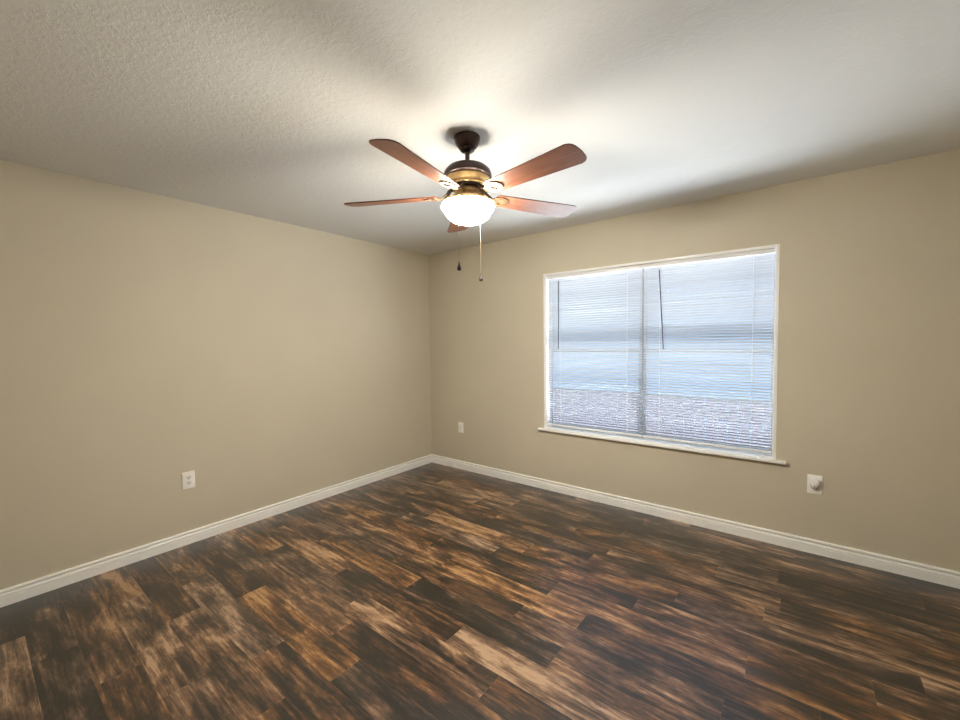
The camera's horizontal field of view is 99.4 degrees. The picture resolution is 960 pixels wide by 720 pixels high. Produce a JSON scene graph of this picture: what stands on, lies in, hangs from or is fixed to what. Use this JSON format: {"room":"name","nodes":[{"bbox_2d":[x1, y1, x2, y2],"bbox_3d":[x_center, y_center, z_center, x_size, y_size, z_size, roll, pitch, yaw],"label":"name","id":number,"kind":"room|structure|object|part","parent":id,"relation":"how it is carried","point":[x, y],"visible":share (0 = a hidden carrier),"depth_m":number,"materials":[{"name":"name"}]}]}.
{"room":"empty bedroom","nodes":[
{"label":"empty bedroom","id":0,"kind":"room"},
{"bbox_2d":[0,159,431,589],"bbox_3d":[-1.834,0.124,3.339,0.150,2.540,4.150,1,3,38],"label":"wall","id":1,"kind":"structure","parent":0,"point":[147,340],"depth_m":2.84,"materials":[{"name":"beige paint"}]},
{"bbox_2d":[182,470,194,489],"bbox_3d":[-2.084,0.860,2.911,0.008,0.124,0.078,1,3,38],"label":"wall outlet","id":2,"kind":"object","parent":1,"relation":"attached to","point":[188,478],"visible":1,"depth_m":2.91,"materials":[{"name":"white plastic"}]},
{"bbox_2d":[0,454,431,607],"bbox_3d":[-1.755,1.249,3.337,0.014,0.092,3.850,1,3,38],"label":"baseboard","id":3,"kind":"structure","parent":1,"relation":"attached to","point":[41,585],"depth_m":2.85,"materials":[{"name":"white paint"}]},
{"bbox_2d":[0,0,959,254],"bbox_3d":[-0.099,-1.167,1.910,4.600,0.120,4.150,1,3,38],"label":"ceiling","id":4,"kind":"structure","parent":0,"point":[267,109],"depth_m":1.70,"materials":[{"name":"white paint"}]},
{"bbox_2d":[344,131,586,280],"bbox_3d":[-0.051,-0.762,2.014,1.243,0.699,1.250,1,3,38],"label":"ceiling fan","id":5,"kind":"object","parent":4,"relation":"hanging from","point":[470,181],"visible":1,"depth_m":1.94,"materials":[{"name":"brown wood"}]},
{"bbox_3d":[-0.458,-0.823,2.117,0.506,0.006,0.136,0,15,10],"label":"blade","id":6,"kind":"part","parent":5,"relation":"part of","materials":[{"name":"brown wood"}]},
{"bbox_3d":[-0.250,-0.807,1.692,0.136,0.006,0.506,14,9,27],"label":"blade","id":7,"kind":"part","parent":5,"relation":"part of","materials":[{"name":"brown wood"}]},
{"bbox_3d":[-0.117,-0.841,2.446,0.136,0.006,0.506,-13,4,-7],"label":"blade","id":8,"kind":"part","parent":5,"relation":"part of","materials":[{"name":"brown wood"}]},
{"bbox_3d":[-0.060,-0.738,2.051,0.267,0.101,0.267,1,3,38],"label":"lamp shade","id":9,"kind":"part","parent":5,"relation":"part of","materials":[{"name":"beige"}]},
{"bbox_3d":[0.219,-0.816,1.757,0.136,0.006,0.506,13,-8,-43],"label":"blade","id":10,"kind":"part","parent":5,"relation":"part of","materials":[{"name":"brown wood"}]},
{"bbox_3d":[0.301,-0.837,2.224,0.506,0.006,0.136,-2,-9,-26],"label":"blade","id":11,"kind":"part","parent":5,"relation":"part of","materials":[{"name":"brown wood"}]},
{"bbox_2d":[0,462,959,719],"bbox_3d":[-0.067,1.380,2.020,4.600,0.100,4.150,1,3,38],"label":"floor","id":12,"kind":"structure","parent":0,"point":[430,591],"depth_m":2.04,"materials":[{"name":"brown wood"}]},
{"bbox_2d":[428,149,959,571],"bbox_3d":[1.151,0.078,3.540,4.300,2.540,0.150,1,3,38],"label":"wall","id":13,"kind":"structure","parent":0,"point":[868,380],"depth_m":2.67,"materials":[{"name":"beige paint"}]},
{"bbox_2d":[458,422,463,432],"bbox_3d":[-0.214,0.754,4.545,0.074,0.116,0.008,1,3,38],"label":"wall plate","id":14,"kind":"object","parent":13,"relation":"attached to","point":[460,424],"visible":1,"depth_m":4.54,"materials":[{"name":"white plastic"}]},
{"bbox_2d":[538,244,786,464],"bbox_3d":[1.350,-0.055,3.357,1.908,1.482,0.178,1,3,38],"label":"window","id":15,"kind":"structure","parent":13,"relation":"in","point":[728,452],"depth_m":3.24,"materials":[{"name":"white paint"}]},
{"bbox_2d":[547,265,642,436],"bbox_3d":[0.986,-0.076,3.601,0.870,1.410,0.043,1,3,38],"label":"window blind","id":16,"kind":"object","parent":15,"relation":"attached to","point":[610,274],"visible":1,"depth_m":3.58,"materials":[{"name":"white plastic"}]},
{"bbox_3d":[0.982,-0.766,3.577,0.870,0.028,0.028,1,3,38],"label":"head rail","id":17,"kind":"part","parent":16,"relation":"part of","materials":[{"name":"white plastic"}]},
{"bbox_3d":[1.000,0.621,3.637,0.864,0.014,0.024,1,3,38],"label":"rail","id":18,"kind":"part","parent":16,"relation":"part of","materials":[{"name":"white plastic"}]},
{"bbox_3d":[1.025,0.274,3.687,0.832,0.741,0.022,1,3,38],"label":"sash","id":19,"kind":"part","parent":15,"relation":"part of","materials":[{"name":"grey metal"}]},
{"bbox_3d":[1.339,0.674,3.363,1.908,0.026,0.115,1,3,38],"label":"sill","id":20,"kind":"part","parent":15,"relation":"part of","materials":[{"name":"white paint"}]},
{"bbox_3d":[1.722,0.289,3.141,0.872,0.741,0.022,1,3,38],"label":"sash","id":21,"kind":"part","parent":15,"relation":"part of","materials":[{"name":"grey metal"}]},
{"bbox_2d":[643,248,775,453],"bbox_3d":[1.673,-0.061,3.062,0.870,1.410,0.043,1,3,38],"label":"window blind","id":22,"kind":"object","parent":15,"relation":"attached to","point":[754,328],"visible":1,"depth_m":3.03,"materials":[{"name":"white plastic"}]},
{"bbox_3d":[1.439,-0.052,3.257,0.006,1.382,0.027,1,3,38],"label":"ladder cord","id":23,"kind":"part","parent":22,"relation":"part of","materials":[{"name":"white fabric"}]},
{"bbox_3d":[1.687,0.636,3.099,0.864,0.014,0.024,1,3,38],"label":"rail","id":24,"kind":"part","parent":22,"relation":"part of","materials":[{"name":"white plastic"}]},
{"bbox_3d":[1.669,-0.752,3.038,0.870,0.028,0.028,1,3,38],"label":"head rail","id":25,"kind":"part","parent":22,"relation":"part of","materials":[{"name":"white plastic"}]},
{"bbox_3d":[1.925,-0.042,2.877,0.006,1.382,0.027,1,3,38],"label":"ladder cord","id":26,"kind":"part","parent":22,"relation":"part of","materials":[{"name":"white fabric"}]},
{"bbox_3d":[1.730,-0.409,3.131,0.872,0.715,0.022,1,3,38],"label":"sash","id":27,"kind":"part","parent":15,"relation":"part of","materials":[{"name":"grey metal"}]},
{"bbox_2d":[432,454,959,588],"bbox_3d":[1.115,1.205,3.523,4.300,0.092,0.014,1,3,38],"label":"baseboard","id":28,"kind":"structure","parent":13,"relation":"attached to","point":[938,575],"depth_m":2.92,"materials":[{"name":"white paint"}]},
{"bbox_2d":[807,474,822,494],"bbox_3d":[2.191,0.816,2.663,0.078,0.124,0.008,1,3,38],"label":"wall outlet","id":29,"kind":"object","parent":13,"relation":"attached to","point":[819,489],"visible":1,"depth_m":2.66,"materials":[{"name":"white plastic"}]},
{"bbox_2d":[809,477,819,488],"bbox_3d":[2.177,0.803,2.649,0.053,0.082,0.029,1,3,38],"label":"plug","id":30,"kind":"object","parent":29,"relation":"attached to","point":[814,482],"visible":1,"depth_m":2.64,"materials":[{"name":"white plastic"}]},
{"label":"outside","id":31,"kind":"structure","parent":0,"visible":0},
{"bbox_3d":[2.872,1.906,5.219,29.000,0.100,4.440,1,3,38],"label":"ground","id":32,"kind":"structure","parent":31,"visible":0},
{"bbox_2d":[554,389,769,446],"bbox_3d":[3.975,1.200,6.771,14.000,1.140,0.060,1,3,38],"label":"ground outside","id":33,"kind":"object","parent":32,"relation":"on","point":[565,389],"visible":0.02,"depth_m":7.18,"materials":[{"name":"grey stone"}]}
]}

